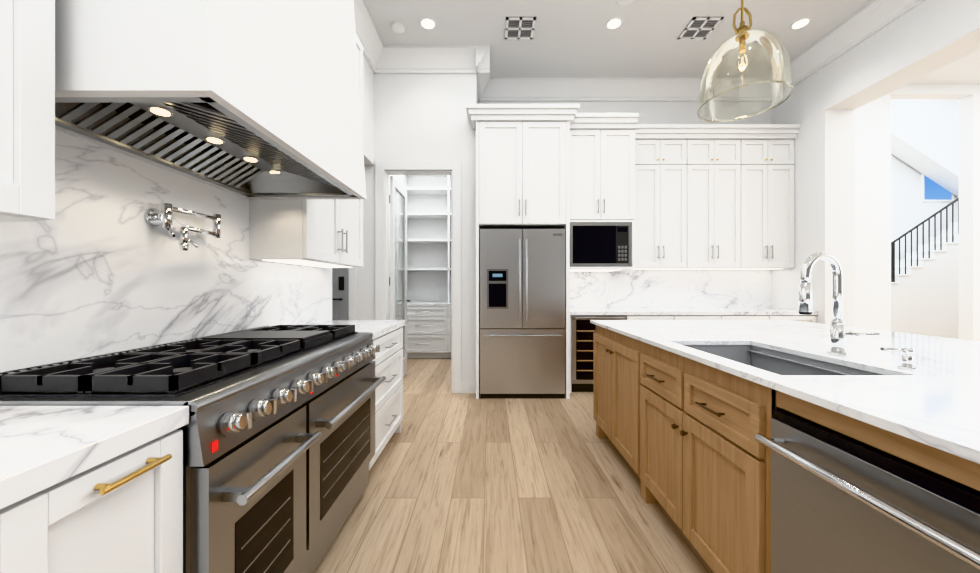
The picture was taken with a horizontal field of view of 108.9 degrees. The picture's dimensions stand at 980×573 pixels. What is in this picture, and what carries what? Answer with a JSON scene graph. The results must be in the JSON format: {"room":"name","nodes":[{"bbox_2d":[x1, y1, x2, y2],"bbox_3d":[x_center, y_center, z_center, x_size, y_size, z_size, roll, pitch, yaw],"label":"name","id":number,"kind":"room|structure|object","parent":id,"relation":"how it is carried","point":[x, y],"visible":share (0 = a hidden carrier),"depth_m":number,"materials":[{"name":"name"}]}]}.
{"room":"kitchen","nodes":[
{"label":"kitchen","id":0,"kind":"room"},
{"bbox_2d":[363,55,373,164],"bbox_3d":[-1.375,-0.705,0.360,0.150,3.790,7.120,0,0,0],"label":"wall","id":1,"kind":"structure","parent":0,"point":[368,113],"depth_m":3.75,"materials":[{"name":"white paint"}]},
{"bbox_2d":[0,0,54,221],"bbox_3d":[-1.140,-1.004,0.526,0.315,1.712,0.540,0,0,0],"label":"upper cabinet","id":2,"kind":"object","parent":1,"relation":"attached to","point":[27,110],"visible":1,"depth_m":0.73,"materials":[{"name":"white wood"}]},
{"bbox_2d":[0,130,331,371],"bbox_3d":[-1.294,-0.118,0.629,0.012,0.784,4.458,0,0,0],"label":"backsplash","id":3,"kind":"structure","parent":1,"relation":"attached to","point":[99,265],"depth_m":1.24,"materials":[{"name":"stone"}]},
{"bbox_2d":[144,203,220,250],"bbox_3d":[-1.221,-0.230,1.436,0.134,0.180,0.266,0,0,0],"label":"pot filler","id":4,"kind":"object","parent":3,"relation":"attached to","point":[163,217],"visible":1,"depth_m":1.35,"materials":[{"name":"silver metal"}]},
{"bbox_2d":[55,0,365,198],"bbox_3d":[-0.979,-1.532,1.350,0.638,2.133,1.040,0,0,0],"label":"range hood","id":5,"kind":"object","parent":1,"relation":"attached to","point":[253,99],"visible":1,"depth_m":1.10,"materials":[{"name":"white"}]},
{"bbox_2d":[249,35,362,267],"bbox_3d":[-1.123,-1.002,2.296,0.350,1.717,0.847,0,0,0],"label":"upper cabinet","id":6,"kind":"object","parent":1,"relation":"attached to","point":[326,233],"visible":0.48,"depth_m":1.96,"materials":[{"name":"white wood"}]},
{"bbox_2d":[353,0,384,73],"bbox_3d":[-1.225,-2.495,0.460,0.150,0.230,6.920,0,0,0],"label":"crown molding","id":7,"kind":"structure","parent":1,"relation":"attached to","point":[373,47],"depth_m":3.52,"materials":[{"name":"white paint"}]},
{"bbox_2d":[389,175,400,319],"bbox_3d":[-1.579,-0.705,5.231,0.120,3.790,2.379,0,0,0],"label":"wall","id":8,"kind":"structure","parent":0,"point":[398,177],"depth_m":5.29,"materials":[{"name":"white paint"}]},
{"bbox_2d":[357,74,476,379],"bbox_3d":[-2.176,-0.705,3.980,4.047,3.790,0.120,0,0,0],"label":"wall","id":9,"kind":"structure","parent":0,"point":[420,117],"depth_m":3.92,"materials":[{"name":"white paint"}]},
{"bbox_2d":[332,268,347,319],"bbox_3d":[-1.990,-0.013,3.874,0.820,2.395,0.089,0,0,0],"label":"hall door","id":10,"kind":"structure","parent":9,"relation":"in","point":[339,293],"depth_m":3.89,"materials":[{"name":"grey paint"}]},
{"bbox_2d":[348,268,356,319],"bbox_3d":[-1.990,-0.055,3.909,1.000,2.490,0.019,0,0,0],"label":"door frame","id":11,"kind":"structure","parent":9,"relation":"attached to","point":[352,293],"depth_m":3.90,"materials":[{"name":"white paint"}]},
{"bbox_2d":[389,176,410,376],"bbox_3d":[-1.113,-0.050,4.393,0.101,2.460,0.704,0,0,0],"label":"pantry door","id":12,"kind":"structure","parent":9,"relation":"in","point":[398,250],"depth_m":4.38,"materials":[{"name":"white"}]},
{"bbox_2d":[375,161,460,392],"bbox_3d":[-0.800,-0.105,3.969,0.960,2.590,0.141,0,0,0],"label":"door frame","id":13,"kind":"structure","parent":9,"relation":"attached to","point":[381,243],"depth_m":3.90,"materials":[{"name":"white paint"}]},
{"bbox_2d":[381,45,489,75],"bbox_3d":[-0.576,-2.495,3.845,1.148,0.230,0.150,0,0,0],"label":"crown molding","id":14,"kind":"structure","parent":9,"relation":"attached to","point":[399,59],"depth_m":3.84,"materials":[{"name":"white paint"}]},
{"bbox_2d":[461,380,475,392],"bbox_3d":[4.000,1.120,6.389,16.000,0.140,5.219,0,0,0],"label":"baseboard","id":15,"kind":"structure","parent":9,"relation":"attached to","point":[468,386],"depth_m":3.90,"materials":[{"name":"white paint"}]},
{"bbox_2d":[476,76,492,95],"bbox_3d":[-0.078,-2.495,4.139,0.150,0.230,0.420,0,0,0],"label":"crown molding","id":16,"kind":"structure","parent":9,"relation":"attached to","point":[484,83],"depth_m":4.36,"materials":[{"name":"white paint"}]},
{"bbox_2d":[407,176,447,301],"bbox_3d":[-0.905,-0.705,6.360,1.170,3.790,0.120,0,0,0],"label":"wall","id":17,"kind":"structure","parent":0,"point":[419,286],"depth_m":6.30,"materials":[{"name":"white paint"}]},
{"bbox_2d":[314,358,713,572],"bbox_3d":[3.000,1.215,3.000,22.000,0.050,18.000,0,0,0],"label":"floor","id":18,"kind":"structure","parent":0,"point":[464,483],"depth_m":1.96,"materials":[{"name":"brown wood"}]},
{"bbox_2d":[0,477,71,572],"bbox_3d":[-1.000,0.754,0.268,0.594,0.872,0.580,0,0,0],"label":"base cabinet","id":19,"kind":"object","parent":18,"relation":"on","point":[36,530],"depth_m":0.55,"materials":[{"name":"white wood"}]},
{"bbox_2d":[72,430,182,572],"bbox_3d":[-1.000,0.754,0.626,0.594,0.872,0.365,0,0,0],"label":"base cabinet","id":20,"kind":"object","parent":18,"relation":"on","point":[122,513],"depth_m":0.70,"materials":[{"name":"white wood"}]},
{"bbox_2d":[0,406,188,509],"bbox_3d":[-0.996,0.296,-0.395,0.601,0.042,2.410,0,0,0],"label":"countertop","id":21,"kind":"structure","parent":20,"relation":"on","point":[43,447],"depth_m":0.65,"materials":[{"name":"stone"}]},
{"bbox_2d":[0,325,385,572],"bbox_3d":[-0.940,0.702,1.422,0.696,0.976,1.220,0,0,0],"label":"range","id":22,"kind":"object","parent":18,"relation":"on","point":[278,441],"visible":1,"depth_m":1.06,"materials":[{"name":"silver metal"}]},
{"bbox_2d":[369,327,402,469],"bbox_3d":[-0.983,0.754,2.448,0.626,0.872,0.824,0,0,0],"label":"base cabinet","id":23,"kind":"object","parent":18,"relation":"on","point":[388,360],"visible":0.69,"depth_m":2.44,"materials":[{"name":"white wood"}]},
{"bbox_2d":[312,320,404,339],"bbox_3d":[-0.996,0.296,2.452,0.601,0.042,0.836,0,0,0],"label":"countertop","id":24,"kind":"structure","parent":23,"relation":"on","point":[377,328],"depth_m":2.53,"materials":[{"name":"stone"}]},
{"bbox_2d":[407,302,450,357],"bbox_3d":[-0.910,0.733,5.980,1.216,0.915,0.636,0,0,0],"label":"pantry cabinet","id":25,"kind":"object","parent":18,"relation":"on","point":[428,329],"visible":0.56,"depth_m":5.71,"materials":[{"name":"white wood"}]},
{"bbox_2d":[401,175,450,302],"bbox_3d":[-0.910,-0.869,6.124,1.216,2.286,0.348,0,0,0],"label":"pantry shelves","id":26,"kind":"object","parent":25,"relation":"on","point":[428,191],"visible":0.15,"depth_m":6.01,"materials":[{"name":"white"}]},
{"bbox_2d":[480,229,564,397],"bbox_3d":[0.344,0.290,4.064,0.903,1.800,0.841,0,0,0],"label":"refrigerator","id":27,"kind":"object","parent":18,"relation":"on","point":[522,313],"visible":1,"depth_m":3.70,"materials":[{"name":"silver metal"}]},
{"bbox_2d":[466,104,579,398],"bbox_3d":[0.340,-0.350,4.061,1.180,3.080,0.883,0,0,0],"label":"tall cabinet","id":28,"kind":"object","parent":18,"relation":"on","point":[522,166],"visible":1,"depth_m":3.70,"materials":[{"name":"white"}]},
{"bbox_2d":[571,315,625,391],"bbox_3d":[1.210,0.756,4.155,0.600,0.868,0.640,0,0,0],"label":"wine cooler","id":29,"kind":"object","parent":18,"relation":"on","point":[582,328],"visible":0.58,"depth_m":3.89,"materials":[{"name":"black metal"}]},
{"bbox_2d":[625,315,681,319],"bbox_3d":[1.807,0.754,4.188,0.588,0.872,0.630,0,0,0],"label":"base cabinet","id":30,"kind":"object","parent":18,"relation":"on","point":[628,317],"depth_m":3.87,"materials":[{"name":"white wood"}]},
{"bbox_2d":[570,308,817,314],"bbox_3d":[2.231,0.296,4.184,2.774,0.042,0.638,0,0,0],"label":"countertop","id":31,"kind":"structure","parent":30,"relation":"on","point":[675,311],"depth_m":3.87,"materials":[{"name":"stone"}]},
{"bbox_2d":[682,315,729,319],"bbox_3d":[2.302,0.754,4.188,0.651,0.872,0.630,0,0,0],"label":"base cabinet","id":32,"kind":"object","parent":18,"relation":"on","point":[684,317],"depth_m":3.87,"materials":[{"name":"white wood"}]},
{"bbox_2d":[730,315,777,319],"bbox_3d":[2.829,0.754,4.188,0.650,0.872,0.630,0,0,0],"label":"base cabinet","id":33,"kind":"object","parent":18,"relation":"on","point":[732,317],"depth_m":3.87,"materials":[{"name":"white wood"}]},
{"bbox_2d":[590,320,979,572],"bbox_3d":[1.606,0.745,0.635,1.608,0.892,4.410,0,0,0],"label":"kitchen island","id":34,"kind":"object","parent":18,"relation":"on","point":[682,413],"depth_m":1.34,"materials":[{"name":"wood"}]},
{"bbox_2d":[594,320,979,455],"bbox_3d":[1.072,0.287,0.635,0.505,0.024,4.470,0,0,0],"label":"island countertop","id":35,"kind":"structure","parent":34,"relation":"on","point":[944,411],"depth_m":0.93,"materials":[{"name":"white stone"}]},
{"bbox_2d":[674,340,881,371],"bbox_3d":[1.115,0.413,1.433,0.444,0.252,0.719,0,0,0],"label":"sink","id":36,"kind":"object","parent":35,"relation":"in","point":[760,355],"depth_m":1.65,"materials":[{"name":"grey metal"}]},
{"bbox_2d":[798,252,879,355],"bbox_3d":[1.355,0.068,1.385,0.271,0.412,0.113,0,0,0],"label":"faucet","id":37,"kind":"object","parent":35,"relation":"on","point":[839,333],"visible":1,"depth_m":1.39,"materials":[{"name":"silver metal"}]},
{"bbox_2d":[880,347,917,369],"bbox_3d":[1.363,0.239,1.170,0.107,0.071,0.044,0,0,0],"label":"soap dispenser","id":38,"kind":"object","parent":35,"relation":"on","point":[907,354],"visible":1,"depth_m":1.17,"materials":[{"name":"silver metal"}]},
{"bbox_2d":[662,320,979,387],"bbox_3d":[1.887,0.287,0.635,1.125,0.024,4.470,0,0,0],"label":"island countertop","id":39,"kind":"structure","parent":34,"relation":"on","point":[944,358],"depth_m":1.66,"materials":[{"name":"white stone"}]},
{"bbox_2d":[755,409,979,572],"bbox_3d":[1.109,0.715,0.740,0.671,0.701,0.606,0,0,0],"label":"dishwasher","id":40,"kind":"object","parent":34,"relation":"in","point":[841,503],"visible":0.85,"depth_m":0.79,"materials":[{"name":"silver metal"}]},
{"bbox_2d":[778,315,815,322],"bbox_3d":[3.324,0.754,4.188,0.588,0.872,0.630,0,0,0],"label":"base cabinet","id":41,"kind":"object","parent":18,"relation":"on","point":[808,318],"depth_m":3.87,"materials":[{"name":"white wood"}]},
{"bbox_2d":[891,119,958,338],"bbox_3d":[9.725,-1.875,8.447,4.690,6.130,1.025,0,0,0],"label":"wall","id":42,"kind":"structure","parent":18,"relation":"on","point":[925,289],"depth_m":7.95,"materials":[{"name":"white paint"}]},
{"bbox_2d":[363,0,979,84],"bbox_3d":[2.425,-2.660,1.625,13.250,0.120,9.650,0,0,0],"label":"ceiling","id":43,"kind":"structure","parent":0,"point":[574,39],"depth_m":3.60,"materials":[{"name":"white paint"}]},
{"bbox_2d":[391,21,404,33],"bbox_3d":[-0.920,-2.582,3.500,0.136,0.036,0.136,0,0,0],"label":"smoke detector","id":44,"kind":"object","parent":43,"relation":"attached to","point":[397,27],"visible":1,"depth_m":3.47,"materials":[{"name":"white paint"}]},
{"bbox_2d":[419,17,436,29],"bbox_3d":[-0.613,-2.595,3.460,0.170,0.008,0.170,0,0,0],"label":"recessed light","id":45,"kind":"object","parent":43,"relation":"in","point":[427,23],"visible":1,"depth_m":3.45,"materials":[{"name":"white paint"}]},
{"bbox_2d":[505,17,535,38],"bbox_3d":[0.300,-2.594,3.520,0.290,0.012,0.290,0,0,0],"label":"ceiling vent","id":46,"kind":"object","parent":43,"relation":"in","point":[519,27],"visible":0.92,"depth_m":3.51,"materials":[{"name":"grey metal"}]},
{"bbox_2d":[605,17,622,29],"bbox_3d":[1.226,-2.595,3.460,0.170,0.008,0.170,0,0,0],"label":"recessed light","id":47,"kind":"object","parent":43,"relation":"in","point":[615,23],"visible":1,"depth_m":3.45,"materials":[{"name":"white paint"}]},
{"bbox_2d":[615,0,634,4],"bbox_3d":[1.225,-2.595,3.130,0.200,0.010,0.200,0,0,0],"label":"ceiling speaker","id":48,"kind":"object","parent":43,"relation":"attached to","point":[622,2],"visible":1,"depth_m":3.19,"materials":[{"name":"white paint"}]},
{"bbox_2d":[678,17,723,38],"bbox_3d":[2.110,-2.594,3.520,0.290,0.012,0.290,0,0,0],"label":"ceiling vent","id":49,"kind":"object","parent":43,"relation":"in","point":[700,27],"visible":0.94,"depth_m":3.51,"materials":[{"name":"grey metal"}]},
{"bbox_2d":[697,0,793,121],"bbox_3d":[1.485,-1.835,2.060,0.458,1.528,0.458,0,0,0],"label":"pendant light","id":50,"kind":"object","parent":43,"relation":"hanging from","point":[772,43],"visible":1,"depth_m":2.06,"materials":[{"name":"clear glass"}]},
{"bbox_2d":[789,17,811,29],"bbox_3d":[3.070,-2.595,3.460,0.170,0.008,0.170,0,0,0],"label":"recessed light","id":51,"kind":"object","parent":43,"relation":"in","point":[800,23],"visible":1,"depth_m":3.45,"materials":[{"name":"white paint"}]},
{"bbox_2d":[478,85,979,340],"bbox_3d":[4.424,-1.910,4.575,9.152,6.200,0.140,0,0,0],"label":"wall","id":52,"kind":"structure","parent":0,"point":[873,215],"depth_m":4.51,"materials":[{"name":"white paint"}]},
{"bbox_2d":[570,113,637,270],"bbox_3d":[1.230,-1.040,4.157,0.774,1.699,0.693,0,0,0],"label":"upper cabinet","id":53,"kind":"object","parent":52,"relation":"attached to","point":[602,167],"visible":0.79,"depth_m":3.90,"materials":[{"name":"white wood"}]},
{"bbox_2d":[570,222,631,266],"bbox_3d":[1.230,-0.467,4.168,0.694,0.490,0.555,0,0,0],"label":"microwave","id":54,"kind":"object","parent":53,"relation":"in","point":[600,244],"visible":0.94,"depth_m":3.89,"materials":[{"name":"silver metal"}]},
{"bbox_2d":[478,78,768,101],"bbox_3d":[1.658,-2.495,4.429,3.623,0.230,0.150,0,0,0],"label":"crown molding","id":55,"kind":"structure","parent":52,"relation":"attached to","point":[504,89],"depth_m":4.43,"materials":[{"name":"white paint"}]},
{"bbox_2d":[635,132,694,268],"bbox_3d":[2.010,-1.010,4.328,0.783,1.580,0.350,0,0,0],"label":"upper cabinet","id":56,"kind":"object","parent":52,"relation":"attached to","point":[664,161],"depth_m":4.16,"materials":[{"name":"white wood"}]},
{"bbox_2d":[570,269,771,307],"bbox_3d":[2.232,0.017,4.498,2.776,0.514,0.012,0,0,0],"label":"backsplash","id":57,"kind":"structure","parent":52,"relation":"attached to","point":[713,288],"depth_m":4.49,"materials":[{"name":"stone"}]},
{"bbox_2d":[683,132,746,268],"bbox_3d":[2.659,-1.010,4.328,0.764,1.580,0.350,0,0,0],"label":"upper cabinet","id":58,"kind":"object","parent":52,"relation":"attached to","point":[714,196],"depth_m":4.16,"materials":[{"name":"white"}]},
{"bbox_2d":[735,132,798,268],"bbox_3d":[3.268,-1.010,4.328,0.701,1.580,0.350,0,0,0],"label":"upper cabinet","id":59,"kind":"object","parent":52,"relation":"attached to","point":[770,155],"depth_m":4.17,"materials":[{"name":"white"}]},
{"bbox_2d":[771,0,979,326],"bbox_3d":[3.780,-0.705,0.652,0.320,3.789,7.704,0,0,0],"label":"wall","id":60,"kind":"structure","parent":0,"point":[920,40],"depth_m":3.78,"materials":[{"name":"white paint"}]},
{"bbox_2d":[761,0,924,101],"bbox_3d":[3.545,-2.495,0.752,0.150,0.230,7.505,0,0,0],"label":"crown molding","id":61,"kind":"structure","parent":60,"relation":"attached to","point":[868,20],"depth_m":3.46,"materials":[{"name":"white paint"}]},
{"bbox_2d":[891,100,954,259],"bbox_3d":[8.575,-1.910,9.075,7.450,6.200,0.150,0,0,0],"label":"wall","id":62,"kind":"structure","parent":0,"point":[934,123],"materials":[{"name":"white paint"}]},
{"bbox_2d":[921,173,953,201],"bbox_3d":[11.495,-2.670,8.987,0.810,0.980,0.024,0,0,0],"label":"window","id":63,"kind":"structure","parent":62,"relation":"in","point":[932,191],"depth_m":8.98,"materials":[{"name":"blue glass"}]},
{"bbox_2d":[955,100,958,221],"bbox_3d":[12.075,-1.910,6.821,0.150,6.200,4.350,0,0,0],"label":"wall","id":64,"kind":"structure","parent":0,"point":[956,101],"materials":[{"name":"white paint"}]}
]}

